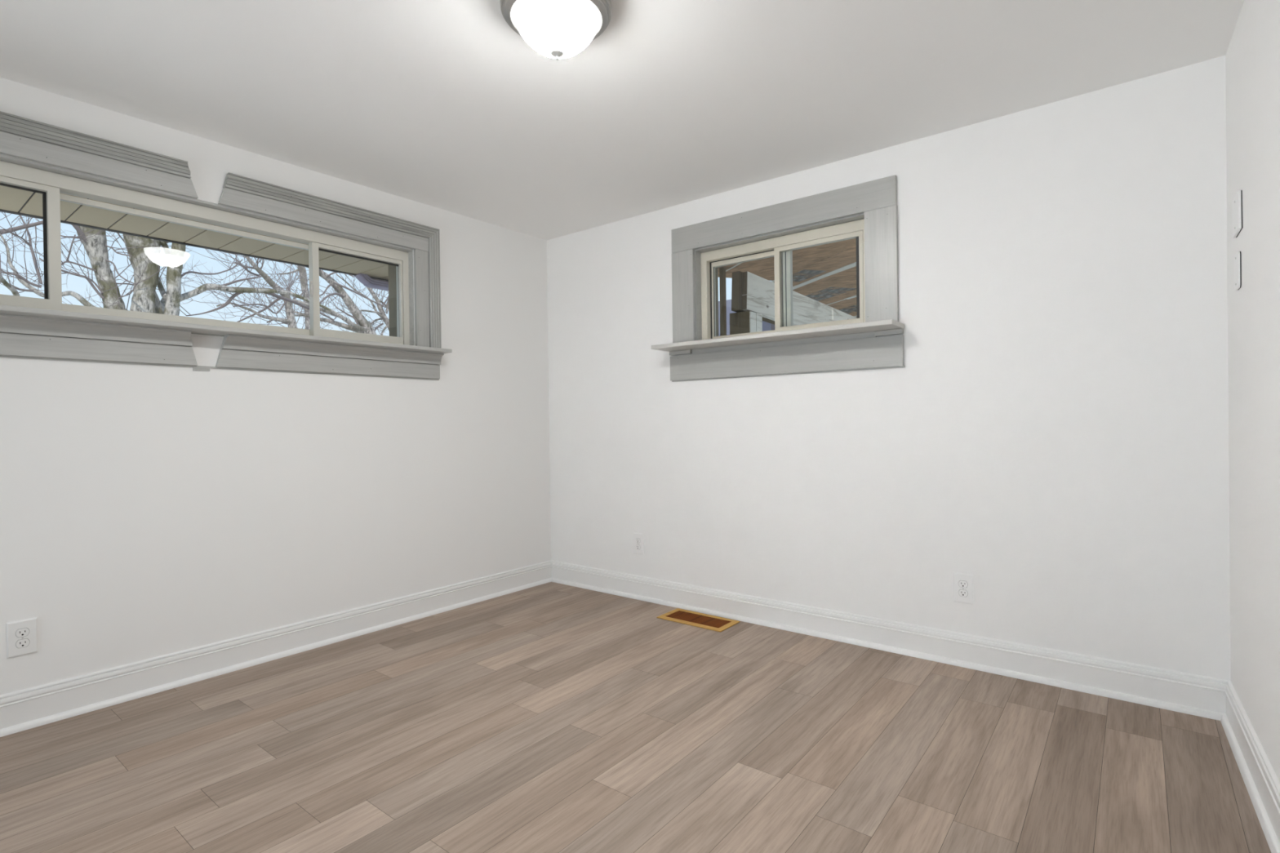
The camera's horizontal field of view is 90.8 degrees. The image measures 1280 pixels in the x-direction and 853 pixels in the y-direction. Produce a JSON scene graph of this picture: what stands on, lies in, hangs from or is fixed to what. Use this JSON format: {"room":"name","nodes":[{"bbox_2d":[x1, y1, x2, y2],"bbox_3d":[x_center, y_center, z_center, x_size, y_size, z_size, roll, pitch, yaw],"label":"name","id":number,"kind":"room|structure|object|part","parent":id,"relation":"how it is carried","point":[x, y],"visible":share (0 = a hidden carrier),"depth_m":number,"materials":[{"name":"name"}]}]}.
{"room":"empty bedroom","nodes":[
{"label":"empty bedroom","id":0,"kind":"room"},
{"bbox_2d":[0,77,551,695],"bbox_3d":[-1.929,-0.075,2.872,0.200,2.370,4.350,-1,0,38],"label":"wall","id":1,"kind":"structure","parent":0,"point":[147,512],"depth_m":2.91,"materials":[{"name":"white paint"}]},
{"bbox_2d":[6,617,38,658],"bbox_3d":[-2.244,0.768,2.292,0.010,0.126,0.081,-1,0,38],"label":"wall outlet","id":2,"kind":"object","parent":1,"relation":"attached to","point":[21,635],"visible":1,"depth_m":2.29,"materials":[{"name":"white plastic"}]},
{"bbox_2d":[15,627,29,637],"bbox_3d":[-2.241,0.748,2.290,0.002,0.031,0.038,-1,0,38],"label":"receptacle","id":3,"kind":"object","parent":2,"relation":"attached to","point":[20,632],"depth_m":2.29,"materials":[{"name":"white plastic"}]},
{"bbox_2d":[15,638,30,648],"bbox_3d":[-2.241,0.788,2.290,0.002,0.031,0.038,-1,0,38],"label":"receptacle","id":4,"kind":"object","parent":2,"relation":"attached to","point":[20,642],"depth_m":2.29,"materials":[{"name":"white plastic"}]},
{"bbox_2d":[0,185,388,280],"bbox_3d":[-2.208,-1.209,2.724,1.040,0.514,5.100,-1,0,38],"label":"soffit","id":5,"kind":"structure","parent":1,"relation":"attached to","point":[12,200],"depth_m":3.13,"materials":[{"name":"beige wood"}]},
{"bbox_2d":[354,272,388,291],"bbox_3d":[-1.447,0.234,4.379,1.013,2.482,0.139,-1,0,-44],"label":"downspout","id":6,"kind":"object","parent":5,"relation":"attached to","point":[370,282],"visible":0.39,"depth_m":4.06,"materials":[{"name":"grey metal"}]},
{"bbox_2d":[0,111,452,380],"bbox_3d":[-1.921,-0.685,2.786,0.357,0.887,2.318,-1,0,38],"label":"window","id":7,"kind":"structure","parent":1,"relation":"in","point":[47,328],"depth_m":2.77,"materials":[{"name":"grey paint"}]},
{"bbox_3d":[-2.393,-0.675,2.243,0.040,0.476,0.493,-1,0,38],"label":"sash","id":8,"kind":"part","parent":7,"relation":"part of","materials":[{"name":"white plastic"}]},
{"bbox_3d":[-2.242,-0.367,2.266,0.062,0.060,1.081,-1,0,38],"label":"cove moulding","id":9,"kind":"part","parent":7,"relation":"part of","materials":[{"name":"grey paint"}]},
{"bbox_3d":[-2.237,-1.016,2.313,0.019,0.075,1.050,-1,0,38],"label":"head casing","id":10,"kind":"part","parent":7,"relation":"part of","materials":[{"name":"grey paint"}]},
{"bbox_3d":[-1.975,-0.679,2.830,0.022,0.468,1.020,-1,0,38],"label":"sash","id":11,"kind":"part","parent":7,"relation":"part of","materials":[{"name":"clear glass"}]},
{"bbox_3d":[-1.956,-0.690,2.814,0.073,0.570,2.000,-1,0,38],"label":"frame","id":12,"kind":"part","parent":7,"relation":"part of","materials":[{"name":"white plastic"}]},
{"bbox_3d":[-1.540,-1.030,3.200,0.019,0.075,1.046,-1,0,38],"label":"head casing","id":13,"kind":"part","parent":7,"relation":"part of","materials":[{"name":"grey paint"}]},
{"bbox_3d":[-1.495,-0.382,3.215,0.062,0.060,1.109,-1,0,38],"label":"cove moulding","id":14,"kind":"part","parent":7,"relation":"part of","materials":[{"name":"grey paint"}]},
{"bbox_3d":[-1.505,-0.692,3.372,0.040,0.476,0.494,-1,0,38],"label":"sash","id":15,"kind":"part","parent":7,"relation":"part of","materials":[{"name":"white plastic"}]},
{"bbox_3d":[-2.027,-0.692,2.869,0.089,0.586,2.010,-1,0,38],"label":"exterior trim","id":16,"kind":"part","parent":7,"relation":"part of","materials":[{"name":"grey wood"}]},
{"bbox_3d":[-1.238,-0.717,3.580,0.018,0.561,0.082,-1,0,38],"label":"casing","id":17,"kind":"part","parent":7,"relation":"part of","materials":[{"name":"grey paint"}]},
{"bbox_2d":[0,560,551,737],"bbox_3d":[-1.885,1.020,2.729,0.031,0.139,4.149,-1,0,38],"label":"baseboard","id":18,"kind":"structure","parent":1,"relation":"attached to","point":[28,708],"depth_m":2.81,"materials":[{"name":"white paint"}]},
{"bbox_2d":[0,0,1244,239],"bbox_3d":[-0.401,-1.333,1.555,4.247,0.120,4.500,-1,0,38],"label":"ceiling","id":19,"kind":"structure","parent":0,"point":[442,104],"depth_m":2.31,"materials":[{"name":"white paint"}]},
{"bbox_2d":[500,0,611,60],"bbox_3d":[-0.250,-1.189,1.894,0.331,0.177,0.331,-1,0,38],"label":"ceiling light","id":20,"kind":"object","parent":19,"relation":"attached to","point":[557,29],"visible":1,"depth_m":1.84,"materials":[{"name":"white glass"}]},
{"bbox_2d":[0,582,1271,852],"bbox_3d":[-0.424,1.087,1.579,3.747,0.020,4.150,-1,0,38],"label":"floor","id":21,"kind":"structure","parent":0,"point":[551,717],"depth_m":2.04,"materials":[{"name":"laminate"}]},
{"bbox_2d":[657,608,739,631],"bbox_3d":[0.315,1.054,3.443,0.409,0.006,0.202,-1,0,38],"label":"floor vent","id":22,"kind":"object","parent":21,"relation":"in","point":[709,622],"visible":1,"depth_m":3.43,"materials":[{"name":"brown wood"}]},
{"bbox_2d":[717,238,857,317],"bbox_3d":[1.817,-1.490,7.779,6.197,0.016,8.996,-1,0,-18],"label":"porch roof","id":23,"kind":"structure","parent":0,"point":[824,273],"depth_m":5.99,"materials":[{"name":"brown wood"}]},
{"bbox_2d":[546,55,1230,680],"bbox_3d":[0.905,-0.115,3.282,3.747,2.370,0.200,-1,0,38],"label":"wall","id":24,"kind":"structure","parent":0,"point":[1052,433],"depth_m":2.71,"materials":[{"name":"white paint"}]},
{"bbox_2d":[633,533,644,555],"bbox_3d":[-0.011,0.722,3.883,0.079,0.128,0.010,-1,0,38],"label":"wall outlet","id":25,"kind":"object","parent":24,"relation":"attached to","point":[638,539],"visible":1,"depth_m":3.88,"materials":[{"name":"white plastic"}]},
{"bbox_2d":[635,537,639,543],"bbox_3d":[-0.013,0.702,3.880,0.037,0.031,0.002,-1,0,38],"label":"receptacle","id":26,"kind":"object","parent":25,"relation":"attached to","point":[637,540],"depth_m":3.88,"materials":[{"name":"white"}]},
{"bbox_2d":[651,174,905,382],"bbox_3d":[0.706,-0.711,3.328,1.326,0.886,0.410,-1,0,38],"label":"window","id":27,"kind":"structure","parent":24,"relation":"in","point":[866,212],"depth_m":3.25,"materials":[{"name":"grey paint"}]},
{"bbox_3d":[0.251,-0.741,3.647,0.146,0.540,0.020,-1,0,38],"label":"casing","id":28,"kind":"part","parent":27,"relation":"part of","materials":[{"name":"grey paint"}]},
{"bbox_3d":[0.808,-0.732,3.448,0.989,0.586,0.094,-1,0,38],"label":"exterior trim","id":29,"kind":"part","parent":27,"relation":"part of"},
{"bbox_3d":[0.617,-0.720,3.515,0.490,0.463,0.028,-1,0,38],"label":"sash","id":30,"kind":"part","parent":27,"relation":"part of","materials":[{"name":"beige plastic"}]},
{"bbox_3d":[0.755,-0.729,3.384,0.967,0.560,0.070,-1,0,38],"label":"frame","id":31,"kind":"part","parent":27,"relation":"part of","materials":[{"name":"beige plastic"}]},
{"bbox_3d":[0.686,-1.085,3.300,1.262,0.137,0.020,-1,0,38],"label":"head casing","id":32,"kind":"part","parent":27,"relation":"part of","materials":[{"name":"grey paint"}]},
{"bbox_3d":[0.914,-0.724,3.238,0.472,0.466,0.032,-1,0,38],"label":"sash","id":33,"kind":"part","parent":27,"relation":"part of","materials":[{"name":"beige plastic"}]},
{"bbox_3d":[1.130,-0.749,2.955,0.147,0.540,0.020,-1,0,38],"label":"casing","id":34,"kind":"part","parent":27,"relation":"part of","materials":[{"name":"grey paint"}]},
{"bbox_2d":[551,560,1229,720],"bbox_3d":[0.731,0.983,3.290,3.447,0.139,0.031,-1,0,38],"label":"baseboard","id":35,"kind":"structure","parent":24,"relation":"attached to","point":[1199,695],"depth_m":2.81,"materials":[{"name":"white paint"}]},
{"bbox_2d":[953,572,973,604],"bbox_3d":[1.415,0.709,2.761,0.079,0.128,0.010,-1,0,38],"label":"wall outlet","id":36,"kind":"object","parent":24,"relation":"attached to","point":[963,584],"visible":1,"depth_m":2.76,"materials":[{"name":"white plastic"}]},
{"bbox_2d":[958,589,968,596],"bbox_3d":[1.413,0.729,2.758,0.037,0.031,0.002,-1,0,38],"label":"receptacle","id":37,"kind":"object","parent":36,"relation":"attached to","point":[962,593],"depth_m":2.76,"materials":[{"name":"white plastic"}]},
{"bbox_2d":[958,580,968,587],"bbox_3d":[1.413,0.690,2.758,0.037,0.031,0.002,-1,0,38],"label":"receptacle","id":38,"kind":"object","parent":36,"relation":"attached to","point":[962,584],"depth_m":2.76,"materials":[{"name":"white plastic"}]},
{"bbox_2d":[1225,0,1279,782],"bbox_3d":[0.845,-0.099,0.421,0.150,2.370,4.420,-1,0,36],"label":"wall","id":39,"kind":"structure","parent":0,"point":[1252,56],"depth_m":1.83,"materials":[{"name":"white paint"}]},
{"bbox_2d":[1231,190,1242,238],"bbox_3d":[1.919,-0.681,2.027,0.011,0.127,0.119,-1,0,36],"label":"wall plate","id":40,"kind":"object","parent":39,"relation":"attached to","point":[1237,203],"visible":1,"depth_m":2.00,"materials":[{"name":"white plastic"}]},
{"bbox_2d":[1234,251,1241,290],"bbox_3d":[1.927,-0.501,2.034,0.009,0.118,0.073,-1,0,36],"label":"wall plate","id":41,"kind":"object","parent":39,"relation":"attached to","point":[1237,256],"visible":1,"depth_m":2.01,"materials":[{"name":"white plastic"}]},
{"bbox_2d":[1220,680,1279,852],"bbox_3d":[0.839,0.997,0.553,0.031,0.139,4.200,-1,0,36],"label":"baseboard","id":42,"kind":"structure","parent":39,"relation":"attached to","point":[1261,782],"depth_m":1.80,"materials":[{"name":"white paint"}]},
{"label":"outside","id":43,"kind":"structure","parent":0,"visible":0},
{"bbox_3d":[-1.445,1.488,11.392,70.000,0.100,70.000,-1,0,38],"label":"ground","id":44,"kind":"structure","parent":43,"visible":0},
{"bbox_2d":[0,212,348,331],"bbox_3d":[-6.485,-2.156,8.648,2.466,7.415,4.954,-1,0,23],"label":"bare tree","id":45,"kind":"object","parent":44,"relation":"on","point":[144,253],"visible":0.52,"depth_m":8.04,"materials":[{"name":"grey plant"}]},
{"bbox_2d":[156,244,338,329],"bbox_3d":[-8.975,-2.195,14.445,3.206,7.544,3.908,-1,0,10],"label":"bare tree","id":46,"kind":"object","parent":44,"relation":"on","point":[291,321],"visible":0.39,"depth_m":14.34,"materials":[{"name":"grey plant"}]},
{"bbox_2d":[222,252,310,329],"bbox_3d":[-10.746,-3.044,19.749,3.330,9.297,4.246,-1,0,2],"label":"bare tree","id":47,"kind":"object","parent":44,"relation":"on","point":[302,285],"visible":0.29,"depth_m":19.86,"materials":[{"name":"grey plant"}]},
{"bbox_2d":[267,262,389,334],"bbox_3d":[-6.284,-1.954,12.876,3.163,7.014,3.155,-1,0,1],"label":"bare tree","id":48,"kind":"object","parent":44,"relation":"on","point":[362,326],"visible":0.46,"depth_m":12.92,"materials":[{"name":"grey plant"}]},
{"bbox_2d":[328,272,389,335],"bbox_3d":[-8.079,-2.389,19.663,4.055,7.954,6.247,-1,0,15],"label":"bare tree","id":49,"kind":"object","parent":44,"relation":"on","point":[377,300],"visible":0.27,"depth_m":19.10,"materials":[{"name":"grey plant"}]},
{"bbox_2d":[719,267,726,335],"bbox_3d":[0.781,-0.012,5.828,0.043,2.900,0.045,-1,0,38],"label":"stud","id":50,"kind":"object","parent":44,"relation":"on","point":[722,270],"visible":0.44,"depth_m":5.80,"materials":[{"name":"wood"}]},
{"bbox_2d":[729,311,762,334],"bbox_3d":[0.772,0.318,4.523,0.167,2.255,0.175,-1,0,38],"label":"porch post","id":51,"kind":"object","parent":44,"relation":"on","point":[745,322],"visible":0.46,"depth_m":4.45,"materials":[{"name":"white wood"}]},
{"bbox_2d":[731,271,857,325],"bbox_3d":[2.424,-0.845,6.393,0.115,0.570,5.227,0,0,42],"label":"house wall","id":52,"kind":"structure","parent":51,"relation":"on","point":[750,291],"depth_m":4.65,"materials":[{"name":"white wood"}]},
{"bbox_2d":[718,299,774,336],"bbox_3d":[0.333,-0.044,8.252,3.100,2.950,0.100,-1,0,38],"label":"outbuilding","id":53,"kind":"structure","parent":44,"relation":"on","point":[766,326],"depth_m":7.59,"materials":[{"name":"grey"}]}
]}

